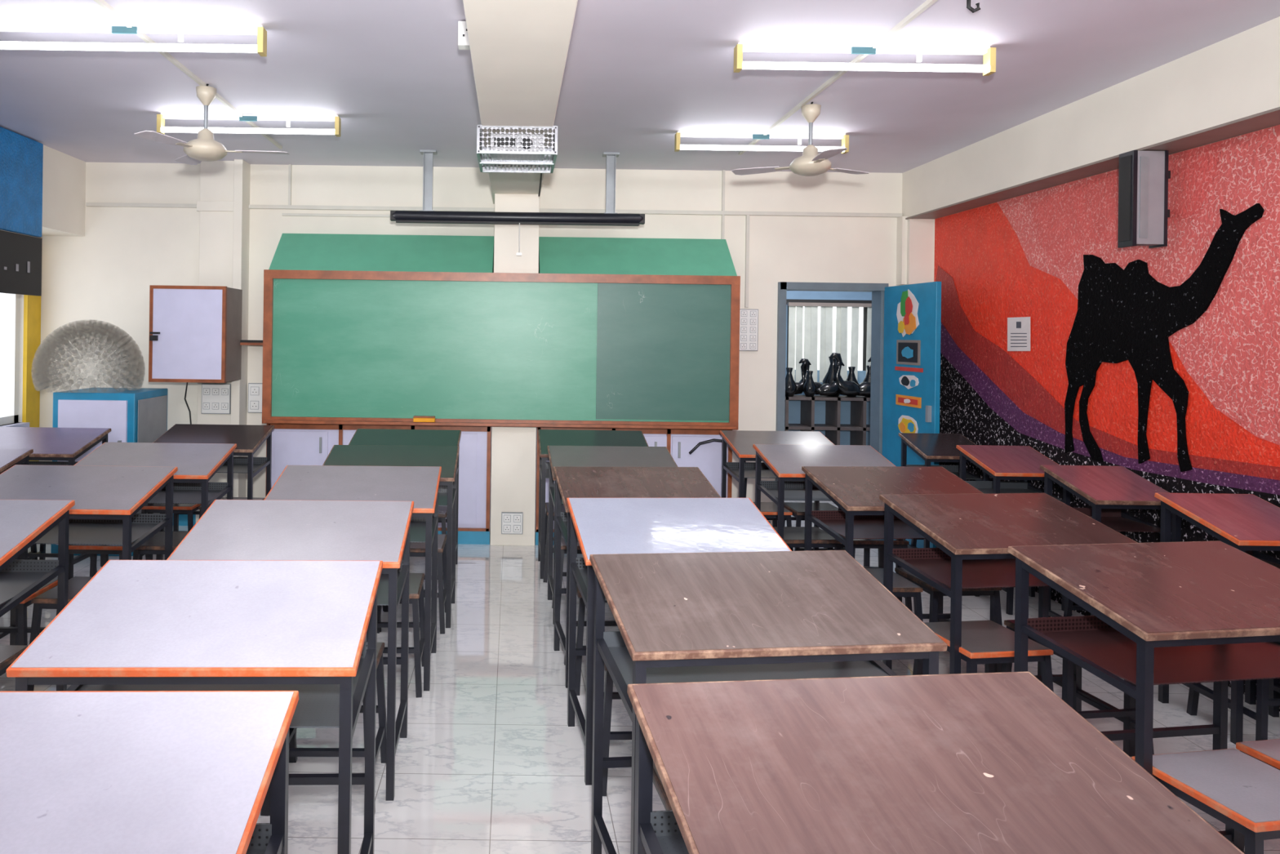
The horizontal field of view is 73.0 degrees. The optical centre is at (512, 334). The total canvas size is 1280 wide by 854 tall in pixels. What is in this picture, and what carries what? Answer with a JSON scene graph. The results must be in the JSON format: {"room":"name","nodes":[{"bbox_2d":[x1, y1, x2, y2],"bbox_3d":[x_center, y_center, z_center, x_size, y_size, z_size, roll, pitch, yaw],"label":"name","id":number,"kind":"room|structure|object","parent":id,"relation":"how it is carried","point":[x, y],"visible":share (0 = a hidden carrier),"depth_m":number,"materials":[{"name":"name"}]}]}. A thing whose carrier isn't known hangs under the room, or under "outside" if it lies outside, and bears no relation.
{"room":"classroom","nodes":[
{"label":"classroom","id":0,"kind":"room"},
{"bbox_2d":[0,229,36,426],"bbox_3d":[-3.976,0.062,2.400,0.150,2.970,9.200,1,0,0],"label":"wall","id":1,"kind":"structure","parent":0,"point":[21,304],"depth_m":6.80,"materials":[{"name":"beige paint"}]},
{"bbox_2d":[0,293,29,426],"bbox_3d":[-3.921,0.048,5.675,0.160,1.400,2.250,1,0,0],"label":"window","id":2,"kind":"structure","parent":1,"relation":"in","point":[13,300],"depth_m":6.74,"materials":[{"name":"white glass"}]},
{"bbox_2d":[22,294,40,461],"bbox_3d":[-3.889,0.298,6.897,0.030,2.100,0.195,1,0,0],"label":"trim","id":3,"kind":"structure","parent":1,"relation":"attached to","point":[32,304],"depth_m":6.87,"materials":[{"name":"yellow paint"}]},
{"bbox_2d":[41,144,85,236],"bbox_3d":[-3.695,-1.115,2.400,0.380,0.610,9.200,1,0,0],"label":"trim","id":4,"kind":"structure","parent":1,"relation":"attached to","point":[64,175],"depth_m":6.67,"materials":[{"name":"beige paint"}]},
{"bbox_2d":[0,126,43,237],"bbox_3d":[-3.479,-1.062,4.640,0.045,0.690,3.280,1,0,0],"label":"bulletin board","id":5,"kind":"object","parent":4,"relation":"attached to","point":[21,157],"visible":1,"depth_m":5.99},
{"bbox_2d":[0,230,42,296],"bbox_3d":[-3.492,-0.499,4.655,0.024,0.425,3.310,1,0,0],"label":"banner","id":6,"kind":"object","parent":5,"relation":"hanging from","point":[20,255],"visible":1,"depth_m":6.04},
{"bbox_2d":[148,284,242,382],"bbox_3d":[-2.440,-0.005,6.580,0.570,0.725,0.440,1,0,0],"label":"wall cabinet","id":7,"kind":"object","parent":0,"point":[195,331],"depth_m":6.40,"materials":[{"name":"wood"}]},
{"bbox_2d":[39,161,902,525],"bbox_3d":[0.573,0.123,8.375,9.250,2.970,2.750,1,0,0],"label":"wall","id":8,"kind":"structure","parent":0,"point":[95,298],"depth_m":7.00,"materials":[{"name":"beige paint"}]},
{"bbox_2d":[201,383,231,413],"bbox_3d":[-2.370,0.512,6.840,0.232,0.238,0.036,1,0,0],"label":"power socket","id":9,"kind":"object","parent":8,"relation":"attached to","point":[215,397],"visible":1,"depth_m":6.82,"materials":[{"name":"white plastic"}]},
{"bbox_2d":[195,159,250,522],"bbox_3d":[-2.361,0.083,6.900,0.380,2.970,0.200,1,0,0],"label":"pillar","id":10,"kind":"structure","parent":8,"relation":"attached to","point":[223,206],"depth_m":6.86,"materials":[{"name":"beige paint"}]},
{"bbox_2d":[85,164,902,307],"bbox_3d":[-0.154,-0.812,5.500,6.670,1.120,3.000,1,0,0],"label":"conduit","id":11,"kind":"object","parent":8,"relation":"attached to","point":[722,212],"depth_m":6.97,"materials":[{"name":"white paint"}]},
{"bbox_2d":[489,193,539,546],"bbox_3d":[0.016,0.265,6.735,0.340,2.670,0.530,1,0,0],"label":"pier","id":12,"kind":"object","parent":8,"relation":"attached to","point":[513,449],"depth_m":6.47,"materials":[{"name":"paint"}]},
{"bbox_2d":[476,124,557,173],"bbox_3d":[0.023,-1.000,4.630,0.414,0.150,0.514,1,0,0],"label":"ceiling projector","id":13,"kind":"object","parent":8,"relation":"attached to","point":[514,150],"visible":1,"depth_m":4.45,"materials":[{"name":"silver metal"}]},
{"bbox_2d":[462,0,577,204],"bbox_3d":[0.026,-1.220,2.400,0.370,0.300,9.200,1,0,0],"label":"beam","id":14,"kind":"structure","parent":8,"relation":"attached to","point":[519,48],"depth_m":3.37,"materials":[{"name":"paint"}]},
{"bbox_2d":[739,308,758,351],"bbox_3d":[1.926,-0.039,6.980,0.162,0.342,0.036,1,0,0],"label":"board","id":15,"kind":"object","parent":8,"relation":"attached to","point":[748,318],"visible":0.98,"depth_m":6.97,"materials":[{"name":"plastic"}]},
{"bbox_2d":[786,298,871,370],"bbox_3d":[3.735,0.005,9.572,1.370,0.790,0.045,1,0,0],"label":"window","id":16,"kind":"structure","parent":8,"relation":"in","point":[862,343],"depth_m":9.57,"materials":[{"name":"white"}]},
{"bbox_2d":[786,302,871,382],"bbox_3d":[3.724,0.110,9.465,1.350,0.920,0.050,1,0,0],"label":"vertical blinds","id":17,"kind":"object","parent":16,"relation":"attached to","point":[795,309],"visible":0.46,"depth_m":9.47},
{"bbox_2d":[775,281,888,526],"bbox_3d":[2.612,0.605,7.060,0.900,2.060,0.200,1,0,0],"label":"door frame","id":18,"kind":"structure","parent":8,"relation":"attached to","point":[877,290],"depth_m":6.98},
{"bbox_2d":[882,281,941,547],"bbox_3d":[3.067,0.621,6.591,0.040,2.020,0.760,1,0,-4],"label":"leaf","id":19,"kind":"object","parent":8,"relation":"attached to","point":[928,295],"visible":0.56,"depth_m":6.48,"materials":[{"name":"blue paint"}]},
{"bbox_2d":[894,288,931,433],"bbox_3d":[3.042,0.238,6.509,0.030,1.180,0.520,1,0,-4],"label":"pictures","id":20,"kind":"object","parent":19,"relation":"attached to","point":[908,352],"visible":0.94,"depth_m":6.56,"materials":[{"name":"paper"}]},
{"bbox_2d":[896,216,934,284],"bbox_3d":[3.256,0.344,6.930,0.240,2.600,0.140,1,0,0],"label":"pillar","id":21,"kind":"structure","parent":8,"relation":"attached to","point":[915,237],"depth_m":6.86,"materials":[{"name":"beige paint"}]},
{"bbox_2d":[0,0,1279,173],"bbox_3d":[-0.241,-1.423,2.400,7.580,0.100,9.500,1,0,0],"label":"ceiling","id":22,"kind":"structure","parent":0,"point":[637,73],"depth_m":4.49,"materials":[{"name":"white paint"}]},
{"bbox_2d":[0,22,266,56],"bbox_3d":[-1.732,-1.329,3.826,1.244,0.128,0.065,1,0,0],"label":"fluorescent tube light","id":23,"kind":"object","parent":22,"relation":"attached to","point":[260,48],"visible":0.99,"depth_m":3.81,"materials":[{"name":"white plastic"}]},
{"bbox_2d":[133,84,289,164],"bbox_3d":[-1.626,-1.188,4.721,0.747,0.442,0.815,1,0,0],"label":"ceiling fan","id":24,"kind":"object","parent":22,"relation":"hanging from","point":[204,148],"depth_m":4.69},
{"bbox_2d":[156,112,341,136],"bbox_3d":[-1.662,-1.328,5.386,1.144,0.128,0.065,1,0,0],"label":"fluorescent tube light","id":25,"kind":"object","parent":22,"relation":"attached to","point":[161,128],"visible":0.98,"depth_m":5.37,"materials":[{"name":"white plastic"}]},
{"bbox_2d":[93,0,937,155],"bbox_3d":[-0.017,-1.360,2.050,3.410,0.020,8.500,1,0,0],"label":"trim","id":26,"kind":"structure","parent":22,"relation":"attached to","point":[103,3],"depth_m":4.31,"materials":[{"name":"white paint"}]},
{"bbox_2d":[390,149,644,255],"bbox_3d":[0.038,-0.980,6.390,1.890,0.780,0.139,1,0,0],"label":"projector screen","id":27,"kind":"object","parent":22,"relation":"hanging from","point":[427,215],"visible":1,"depth_m":6.34,"materials":[{"name":"black metal"}]},
{"bbox_2d":[674,131,848,153],"bbox_3d":[1.657,-1.284,5.686,1.144,0.128,0.065,1,0,0],"label":"fluorescent tube light","id":28,"kind":"object","parent":22,"relation":"attached to","point":[845,138],"visible":0.94,"depth_m":5.67,"materials":[{"name":"white plastic"}]},
{"bbox_2d":[731,102,868,176],"bbox_3d":[1.730,-1.143,4.852,0.819,0.442,0.725,1,0,0],"label":"ceiling fan","id":29,"kind":"object","parent":22,"relation":"hanging from","point":[811,163],"depth_m":4.90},
{"bbox_2d":[733,42,995,75],"bbox_3d":[1.632,-1.284,3.966,1.194,0.128,0.065,1,0,0],"label":"fluorescent tube light","id":30,"kind":"object","parent":22,"relation":"attached to","point":[988,68],"visible":1,"depth_m":3.95,"materials":[{"name":"white plastic"}]},
{"bbox_2d":[0,500,1279,853],"bbox_3d":[0.553,1.658,3.700,9.250,0.100,12.100,1,0,0],"label":"floor","id":31,"kind":"structure","parent":0,"point":[490,760],"depth_m":3.43,"materials":[{"name":"tile"}]},
{"bbox_2d":[0,448,33,559],"bbox_3d":[-3.092,1.095,4.477,0.840,0.928,0.543,1,0,-1],"label":"school desk","id":32,"kind":"object","parent":31,"relation":"on","point":[9,458],"visible":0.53,"depth_m":4.66,"materials":[{"name":"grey laminate"}]},
{"bbox_2d":[0,576,57,645],"bbox_3d":[-2.249,1.346,3.794,0.375,0.452,0.375,1,0,0],"label":"stool","id":33,"kind":"object","parent":31,"relation":"on","point":[22,629],"visible":0.26,"depth_m":3.65,"materials":[{"name":"metal"}]},
{"bbox_2d":[0,499,75,690],"bbox_3d":[-2.113,1.108,3.072,0.790,0.928,0.543,1,0,-1],"label":"school desk","id":34,"kind":"object","parent":31,"relation":"on","point":[23,522],"visible":0.76,"depth_m":3.21,"materials":[{"name":"grey laminate"}]},
{"bbox_2d":[0,560,58,604],"bbox_3d":[-2.111,0.893,3.080,0.718,0.050,0.434,1,0,-1],"label":"shelf","id":35,"kind":"object","parent":34,"relation":"attached to","point":[20,576],"depth_m":3.24,"materials":[{"name":"metal"}]},
{"bbox_2d":[0,426,111,577],"bbox_3d":[-3.110,1.094,5.553,0.750,0.928,0.503,1,0,0],"label":"school desk","id":36,"kind":"object","parent":31,"relation":"on","point":[68,444],"visible":0.54,"depth_m":5.55,"materials":[{"name":"purple laminate"}]},
{"bbox_2d":[29,576,92,688],"bbox_3d":[-1.878,1.351,3.796,0.375,0.452,0.375,1,0,2],"label":"stool","id":37,"kind":"object","parent":31,"relation":"on","point":[48,599],"visible":0.26,"depth_m":3.64,"materials":[{"name":"metal"}]},
{"bbox_2d":[0,464,177,644],"bbox_3d":[-2.055,1.108,3.942,0.800,0.928,0.523,1,0,0],"label":"school desk","id":38,"kind":"object","parent":31,"relation":"on","point":[108,500],"visible":0.63,"depth_m":3.96,"materials":[{"name":"grey laminate"}]},
{"bbox_2d":[34,513,165,545],"bbox_3d":[-2.052,0.894,3.950,0.728,0.050,0.414,1,0,0],"label":"shelf","id":39,"kind":"object","parent":38,"relation":"attached to","point":[144,526],"depth_m":3.98,"materials":[{"name":"metal"}]},
{"bbox_2d":[56,542,151,615],"bbox_3d":[-2.229,1.346,4.695,0.375,0.452,0.375,1,0,1],"label":"stool","id":40,"kind":"object","parent":31,"relation":"on","point":[92,549],"visible":0.09,"depth_m":4.53,"materials":[{"name":"metal"}]},
{"bbox_2d":[50,386,168,555],"bbox_3d":[-2.958,0.985,6.290,0.590,1.150,0.620,1,0,0],"label":"cabinet","id":41,"kind":"object","parent":31,"relation":"on","point":[132,415],"visible":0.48,"depth_m":6.02,"materials":[{"name":"paint"}]},
{"bbox_2d":[0,690,298,853],"bbox_3d":[-0.801,1.125,1.317,0.809,0.928,0.543,1,0,-2],"label":"school desk","id":42,"kind":"object","parent":31,"relation":"on","point":[82,771],"visible":1,"depth_m":1.40,"materials":[{"name":"white laminate"}]},
{"bbox_2d":[245,822,271,853],"bbox_3d":[-0.799,0.911,1.325,0.737,0.050,0.434,1,0,-2],"label":"shelf","id":43,"kind":"object","parent":42,"relation":"attached to","point":[260,842],"depth_m":1.55,"materials":[{"name":"metal"}]},
{"bbox_2d":[68,442,236,579],"bbox_3d":[-2.040,1.109,4.838,0.783,0.928,0.503,1,0,-1],"label":"school desk","id":44,"kind":"object","parent":31,"relation":"on","point":[197,464],"visible":0.52,"depth_m":4.86,"materials":[{"name":"grey laminate"}]},
{"bbox_2d":[146,482,227,503],"bbox_3d":[-2.038,0.893,4.845,0.711,0.050,0.394,1,0,-1],"label":"shelf","id":45,"kind":"object","parent":44,"relation":"attached to","point":[183,492],"depth_m":4.92,"materials":[{"name":"metal"}]},
{"bbox_2d":[133,531,188,559],"bbox_3d":[-1.859,1.351,4.707,0.375,0.452,0.375,1,0,0],"label":"stool","id":46,"kind":"object","parent":31,"relation":"on","point":[155,544],"visible":0.24,"depth_m":4.58,"materials":[{"name":"metal"}]},
{"bbox_2d":[5,560,382,853],"bbox_3d":[-0.777,1.125,2.237,0.797,0.928,0.543,1,0,-2],"label":"school desk","id":47,"kind":"object","parent":31,"relation":"on","point":[302,626],"visible":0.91,"depth_m":2.16,"materials":[{"name":"white laminate"}]},
{"bbox_2d":[77,641,367,728],"bbox_3d":[-0.774,0.911,2.245,0.725,0.050,0.434,1,0,-2],"label":"shelf","id":48,"kind":"object","parent":47,"relation":"attached to","point":[317,706],"depth_m":2.23,"materials":[{"name":"metal"}]},
{"bbox_2d":[147,423,274,559],"bbox_3d":[-2.070,1.108,5.872,0.710,0.928,0.503,1,0,0],"label":"school desk","id":49,"kind":"object","parent":31,"relation":"on","point":[248,438],"visible":0.52,"depth_m":5.91,"materials":[{"name":"laminate"}]},
{"bbox_2d":[216,456,266,473],"bbox_3d":[-2.067,0.893,5.880,0.638,0.050,0.394,1,0,0],"label":"shelf","id":50,"kind":"object","parent":49,"relation":"attached to","point":[240,464],"depth_m":5.97,"materials":[{"name":"metal"}]},
{"bbox_2d":[166,499,413,800],"bbox_3d":[-0.791,1.125,3.152,0.792,0.928,0.523,1,0,-1],"label":"school desk","id":51,"kind":"object","parent":31,"relation":"on","point":[228,529],"visible":0.65,"depth_m":3.11,"materials":[{"name":"grey laminate"}]},
{"bbox_2d":[377,560,403,605],"bbox_3d":[-0.788,0.910,3.160,0.720,0.050,0.414,1,0,-1],"label":"shelf","id":52,"kind":"object","parent":51,"relation":"attached to","point":[383,586],"depth_m":3.16,"materials":[{"name":"metal"}]},
{"bbox_2d":[260,642,386,816],"bbox_3d":[-0.646,1.367,3.007,0.375,0.452,0.375,1,0,-1],"label":"stool","id":53,"kind":"object","parent":31,"relation":"on","point":[381,736],"visible":0.25,"depth_m":3.08,"materials":[{"name":"metal"}]},
{"bbox_2d":[264,465,441,690],"bbox_3d":[-0.749,1.126,4.053,0.779,0.928,0.523,1,0,-1],"label":"school desk","id":54,"kind":"object","parent":31,"relation":"on","point":[420,485],"visible":0.61,"depth_m":4.05,"materials":[{"name":"grey laminate"}]},
{"bbox_2d":[409,513,433,542],"bbox_3d":[-0.746,0.911,4.060,0.707,0.050,0.414,1,0,-1],"label":"shelf","id":55,"kind":"object","parent":54,"relation":"attached to","point":[417,529],"depth_m":4.08,"materials":[{"name":"metal"}]},
{"bbox_2d":[322,444,459,627],"bbox_3d":[-0.697,1.127,4.863,0.750,0.928,0.493,1,0,-1],"label":"school desk","id":56,"kind":"object","parent":31,"relation":"on","point":[446,457],"visible":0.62,"depth_m":4.90,"materials":[{"name":"green laminate"}]},
{"bbox_2d":[377,573,424,697],"bbox_3d":[-0.590,1.368,3.929,0.375,0.452,0.375,1,0,-2],"label":"stool","id":57,"kind":"object","parent":31,"relation":"on","point":[416,580],"visible":0.41,"depth_m":3.77,"materials":[{"name":"black metal"}]},
{"bbox_2d":[348,428,461,564],"bbox_3d":[-0.730,1.126,5.728,0.730,0.928,0.493,1,0,0],"label":"school desk","id":58,"kind":"object","parent":31,"relation":"on","point":[362,436],"visible":0.32,"depth_m":5.82,"materials":[{"name":"green laminate"}]},
{"bbox_2d":[377,533,446,634],"bbox_3d":[-0.547,1.369,4.732,0.375,0.452,0.375,1,0,0],"label":"stool","id":59,"kind":"object","parent":31,"relation":"on","point":[416,549],"visible":0.46,"depth_m":4.57,"materials":[{"name":"black metal"}]},
{"bbox_2d":[265,233,737,545],"bbox_3d":[-0.087,0.404,6.730,3.564,2.390,0.520,1,0,0],"label":"tall cabinet","id":60,"kind":"object","parent":31,"relation":"on","point":[292,444],"visible":0.26,"depth_m":6.53,"materials":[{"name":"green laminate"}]},
{"bbox_2d":[262,269,740,430],"bbox_3d":[-0.086,0.112,6.397,3.570,1.153,0.135,1,0,0],"label":"chalkboard","id":61,"kind":"object","parent":60,"relation":"attached to","point":[340,347],"visible":1,"depth_m":6.42,"materials":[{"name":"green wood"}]},
{"bbox_2d":[564,582,617,695],"bbox_3d":[0.452,1.382,3.990,0.375,0.452,0.375,1,0,-4],"label":"stool","id":62,"kind":"object","parent":31,"relation":"on","point":[581,622],"visible":0.2,"depth_m":3.81,"materials":[{"name":"black metal"}]},
{"bbox_2d":[537,429,648,578],"bbox_3d":[0.545,1.143,5.832,0.740,0.928,0.503,1,0,0],"label":"school desk","id":63,"kind":"object","parent":31,"relation":"on","point":[546,437],"visible":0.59,"depth_m":5.87,"materials":[{"name":"green laminate"}]},
{"bbox_2d":[546,445,677,624],"bbox_3d":[0.577,1.144,4.963,0.730,0.928,0.503,1,0,-2],"label":"school desk","id":64,"kind":"object","parent":31,"relation":"on","point":[558,455],"visible":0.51,"depth_m":5.05,"materials":[{"name":"brown laminate"}]},
{"bbox_2d":[602,662,631,795],"bbox_3d":[0.481,1.382,3.161,0.375,0.452,0.375,1,0,-3],"label":"stool","id":65,"kind":"object","parent":31,"relation":"on","point":[609,695],"visible":0.1,"depth_m":2.98,"materials":[{"name":"metal"}]},
{"bbox_2d":[553,466,721,688],"bbox_3d":[0.595,1.144,4.138,0.755,0.928,0.523,1,0,-4],"label":"school desk","id":66,"kind":"object","parent":31,"relation":"on","point":[571,482],"visible":0.52,"depth_m":4.19,"materials":[{"name":"laminate"}]},
{"bbox_2d":[566,497,791,785],"bbox_3d":[0.623,1.144,3.306,0.775,0.928,0.523,1,0,-4],"label":"school desk","id":67,"kind":"object","parent":31,"relation":"on","point":[601,526],"visible":0.55,"depth_m":3.30,"materials":[{"name":"laminate"}]},
{"bbox_2d":[576,557,606,600],"bbox_3d":[0.625,0.943,3.313,0.703,0.050,0.414,1,0,-4],"label":"shelf","id":68,"kind":"object","parent":67,"relation":"attached to","point":[581,568],"depth_m":3.39,"materials":[{"name":"metal"}]},
{"bbox_2d":[589,550,947,853],"bbox_3d":[0.673,1.145,2.412,0.830,0.928,0.533,1,0,-7],"label":"school desk","id":69,"kind":"object","parent":31,"relation":"on","point":[679,617],"visible":0.84,"depth_m":2.37,"materials":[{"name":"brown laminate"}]},
{"bbox_2d":[603,631,889,685],"bbox_3d":[0.675,0.930,2.419,0.758,0.050,0.424,1,0,-7],"label":"shelf","id":70,"kind":"object","parent":69,"relation":"attached to","point":[615,651],"depth_m":2.42,"materials":[{"name":"metal"}]},
{"bbox_2d":[720,430,843,548],"bbox_3d":[1.866,1.161,5.948,0.730,0.928,0.493,1,0,-2],"label":"school desk","id":71,"kind":"object","parent":31,"relation":"on","point":[740,442],"visible":0.48,"depth_m":6.02,"materials":[{"name":"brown laminate"}]},
{"bbox_2d":[725,462,777,478],"bbox_3d":[1.869,0.946,5.955,0.658,0.050,0.384,1,0,-2],"label":"shelf","id":72,"kind":"object","parent":71,"relation":"attached to","point":[732,468],"depth_m":6.04,"materials":[{"name":"metal"}]},
{"bbox_2d":[773,526,841,551],"bbox_3d":[1.705,1.399,5.047,0.375,0.452,0.375,1,0,-3],"label":"stool","id":73,"kind":"object","parent":31,"relation":"on","point":[793,536],"visible":0.34,"depth_m":4.92,"materials":[{"name":"metal"}]},
{"bbox_2d":[752,444,902,602],"bbox_3d":[1.896,1.161,5.168,0.750,0.928,0.493,1,0,-2],"label":"school desk","id":74,"kind":"object","parent":31,"relation":"on","point":[785,461],"visible":0.51,"depth_m":5.19,"materials":[{"name":"grey laminate"}]},
{"bbox_2d":[760,480,831,501],"bbox_3d":[1.899,0.946,5.175,0.678,0.050,0.384,1,0,-2],"label":"shelf","id":75,"kind":"object","parent":74,"relation":"attached to","point":[793,490],"depth_m":5.25,"materials":[{"name":"metal"}]},
{"bbox_2d":[784,395,870,445],"bbox_3d":[3.285,1.139,8.775,1.600,1.010,0.350,1,0,0],"label":"display shelf","id":76,"kind":"object","parent":31,"relation":"on","point":[843,420],"visible":0.12,"depth_m":8.77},
{"bbox_2d":[785,352,871,396],"bbox_3d":[3.276,0.407,8.763,1.427,0.453,0.324,1,0,0],"label":"figurines","id":77,"kind":"object","parent":76,"relation":"on","point":[833,385],"visible":0.78,"depth_m":8.65,"materials":[{"name":"black ceramic"}]},
{"bbox_2d":[826,536,912,612],"bbox_3d":[2.093,1.404,5.046,0.375,0.452,0.375,1,0,-1],"label":"stool","id":78,"kind":"object","parent":31,"relation":"on","point":[878,544],"visible":0.22,"depth_m":4.88,"materials":[{"name":"metal"}]},
{"bbox_2d":[865,568,923,622],"bbox_3d":[1.728,1.399,4.126,0.375,0.452,0.375,1,0,-3],"label":"stool","id":79,"kind":"object","parent":31,"relation":"on","point":[902,587],"visible":0.16,"depth_m":3.97,"materials":[{"name":"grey laminate"}]},
{"bbox_2d":[801,466,997,672],"bbox_3d":[1.920,1.162,4.263,0.772,0.928,0.523,1,0,-4],"label":"school desk","id":80,"kind":"object","parent":31,"relation":"on","point":[856,491],"visible":0.61,"depth_m":4.29,"materials":[{"name":"laminate"}]},
{"bbox_2d":[811,510,925,538],"bbox_3d":[1.922,0.947,4.271,0.700,0.050,0.414,1,0,-4],"label":"shelf","id":81,"kind":"object","parent":80,"relation":"attached to","point":[833,522],"depth_m":4.30,"materials":[{"name":"red metal"}]},
{"bbox_2d":[626,671,1244,853],"bbox_3d":[0.660,1.145,1.429,0.837,0.928,0.543,1,0,-6],"label":"school desk","id":82,"kind":"object","parent":31,"relation":"on","point":[979,762],"visible":1,"depth_m":1.44,"materials":[{"name":"laminate"}]},
{"bbox_2d":[650,809,688,853],"bbox_3d":[0.663,0.930,1.437,0.765,0.050,0.434,1,0,-6],"label":"shelf","id":83,"kind":"object","parent":82,"relation":"attached to","point":[666,837],"depth_m":1.61,"materials":[{"name":"metal"}]},
{"bbox_2d":[898,432,989,548],"bbox_3d":[3.010,1.176,5.963,0.450,0.928,0.424,1,0,0],"label":"school desk","id":84,"kind":"object","parent":31,"relation":"on","point":[931,447],"visible":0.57,"depth_m":5.98,"materials":[{"name":"laminate"}]},
{"bbox_2d":[906,464,982,479],"bbox_3d":[3.012,0.960,5.970,0.378,0.050,0.314,1,0,0],"label":"shelf","id":85,"kind":"object","parent":84,"relation":"attached to","point":[954,469],"depth_m":6.12,"materials":[{"name":"wood"}]},
{"bbox_2d":[894,567,1002,672],"bbox_3d":[2.113,1.404,4.162,0.375,0.452,0.375,1,0,-4],"label":"stool","id":86,"kind":"object","parent":31,"relation":"on","point":[933,615],"visible":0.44,"depth_m":4.01,"materials":[{"name":"metal"}]},
{"bbox_2d":[912,620,1053,692],"bbox_3d":[1.829,1.400,3.334,0.375,0.452,0.375,1,0,-8],"label":"stool","id":87,"kind":"object","parent":31,"relation":"on","point":[988,642],"visible":0.41,"depth_m":3.23,"materials":[{"name":"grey laminate"}]},
{"bbox_2d":[879,493,1137,756],"bbox_3d":[2.007,1.163,3.494,0.786,0.928,0.523,1,0,-7],"label":"school desk","id":88,"kind":"object","parent":31,"relation":"on","point":[972,534],"visible":0.56,"depth_m":3.46,"materials":[{"name":"laminate"}]},
{"bbox_2d":[892,547,1048,588],"bbox_3d":[2.009,0.948,3.502,0.714,0.050,0.414,1,0,-7],"label":"shelf","id":89,"kind":"object","parent":88,"relation":"attached to","point":[933,563],"depth_m":3.52,"materials":[{"name":"red metal"}]},
{"bbox_2d":[955,444,1070,611],"bbox_3d":[3.090,1.177,5.278,0.470,0.928,0.453,1,0,0],"label":"school desk","id":90,"kind":"object","parent":31,"relation":"on","point":[999,462],"visible":0.54,"depth_m":5.30,"materials":[{"name":"red laminate"}]},
{"bbox_2d":[964,480,1062,499],"bbox_3d":[3.092,0.962,5.285,0.398,0.050,0.344,1,0,0],"label":"shelf","id":91,"kind":"object","parent":90,"relation":"attached to","point":[985,486],"depth_m":5.45,"materials":[{"name":"wood"}]},
{"bbox_2d":[1001,619,1154,754],"bbox_3d":[2.219,1.406,3.383,0.375,0.452,0.375,1,0,-8],"label":"stool","id":92,"kind":"object","parent":31,"relation":"on","point":[1071,676],"visible":0.18,"depth_m":3.23,"materials":[{"name":"metal"}]},
{"bbox_2d":[1040,465,1181,617],"bbox_3d":[3.099,1.178,4.438,0.450,0.928,0.453,1,0,0],"label":"school desk","id":93,"kind":"object","parent":31,"relation":"on","point":[1109,491],"visible":0.56,"depth_m":4.41,"materials":[{"name":"red laminate"}]},
{"bbox_2d":[1073,507,1160,532],"bbox_3d":[3.102,0.962,4.445,0.378,0.050,0.344,1,0,0],"label":"shelf","id":94,"kind":"object","parent":93,"relation":"attached to","point":[1117,519],"depth_m":4.49,"materials":[{"name":"wood"}]},
{"bbox_2d":[1007,540,1279,775],"bbox_3d":[2.055,1.163,2.605,0.804,0.928,0.523,1,0,-9],"label":"school desk","id":95,"kind":"object","parent":31,"relation":"on","point":[1164,613],"visible":0.88,"depth_m":2.58,"materials":[{"name":"laminate"}]},
{"bbox_2d":[1027,615,1279,684],"bbox_3d":[2.057,0.949,2.613,0.732,0.050,0.414,1,0,-9],"label":"shelf","id":96,"kind":"object","parent":95,"relation":"attached to","point":[1089,638],"depth_m":2.58,"materials":[{"name":"red metal"}]},
{"bbox_2d":[1131,748,1279,853],"bbox_3d":[1.919,1.402,2.241,0.375,0.452,0.375,1,0,-10],"label":"stool","id":97,"kind":"object","parent":31,"relation":"on","point":[1233,787],"visible":0.73,"depth_m":2.23,"materials":[{"name":"grey laminate"}]},
{"bbox_2d":[1154,493,1279,744],"bbox_3d":[3.104,1.178,3.618,0.440,0.928,0.453,1,0,0],"label":"school desk","id":98,"kind":"object","parent":31,"relation":"on","point":[1249,523],"visible":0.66,"depth_m":3.62,"materials":[{"name":"red laminate"}]},
{"bbox_2d":[1244,550,1279,568],"bbox_3d":[3.107,0.962,3.625,0.368,0.050,0.344,1,0,0],"label":"shelf","id":99,"kind":"object","parent":98,"relation":"attached to","point":[1273,561],"depth_m":3.73,"materials":[{"name":"red metal"}]},
{"bbox_2d":[1186,678,1279,740],"bbox_3d":[3.108,1.417,3.507,0.375,0.452,0.375,1,0,1],"label":"stool","id":100,"kind":"object","parent":31,"relation":"on","point":[1268,691],"visible":0.16,"depth_m":3.36,"materials":[{"name":"metal"}]},
{"bbox_2d":[1235,738,1279,853],"bbox_3d":[2.288,1.407,2.335,0.375,0.452,0.375,1,0,-10],"label":"stool","id":101,"kind":"object","parent":31,"relation":"on","point":[1267,751],"visible":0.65,"depth_m":2.43,"materials":[{"name":"grey laminate"}]},
{"bbox_2d":[933,124,1279,711],"bbox_3d":[3.443,0.161,2.400,0.170,2.970,9.200,1,0,0],"label":"wall","id":102,"kind":"structure","parent":0,"point":[1162,365],"depth_m":4.64,"materials":[{"name":"paint"}]},
{"bbox_2d":[1007,316,1030,351],"bbox_3d":[3.370,-0.003,5.682,0.002,0.228,0.261,1,0,0],"label":"paper","id":103,"kind":"object","parent":102,"relation":"attached to","point":[1018,328],"visible":1,"depth_m":5.67,"materials":[{"name":"paper"}]},
{"bbox_2d":[902,16,1279,219],"bbox_3d":[3.288,-1.129,2.400,0.215,0.395,9.200,1,0,0],"label":"beam","id":104,"kind":"structure","parent":102,"relation":"attached to","point":[1229,87],"depth_m":4.50,"materials":[{"name":"beige paint"}]},
{"bbox_2d":[1117,150,1170,248],"bbox_3d":[3.252,-0.688,4.352,0.265,0.482,0.116,1,0,0],"label":"wall speaker","id":105,"kind":"object","parent":102,"relation":"attached to","point":[1144,212],"visible":1,"depth_m":4.30,"materials":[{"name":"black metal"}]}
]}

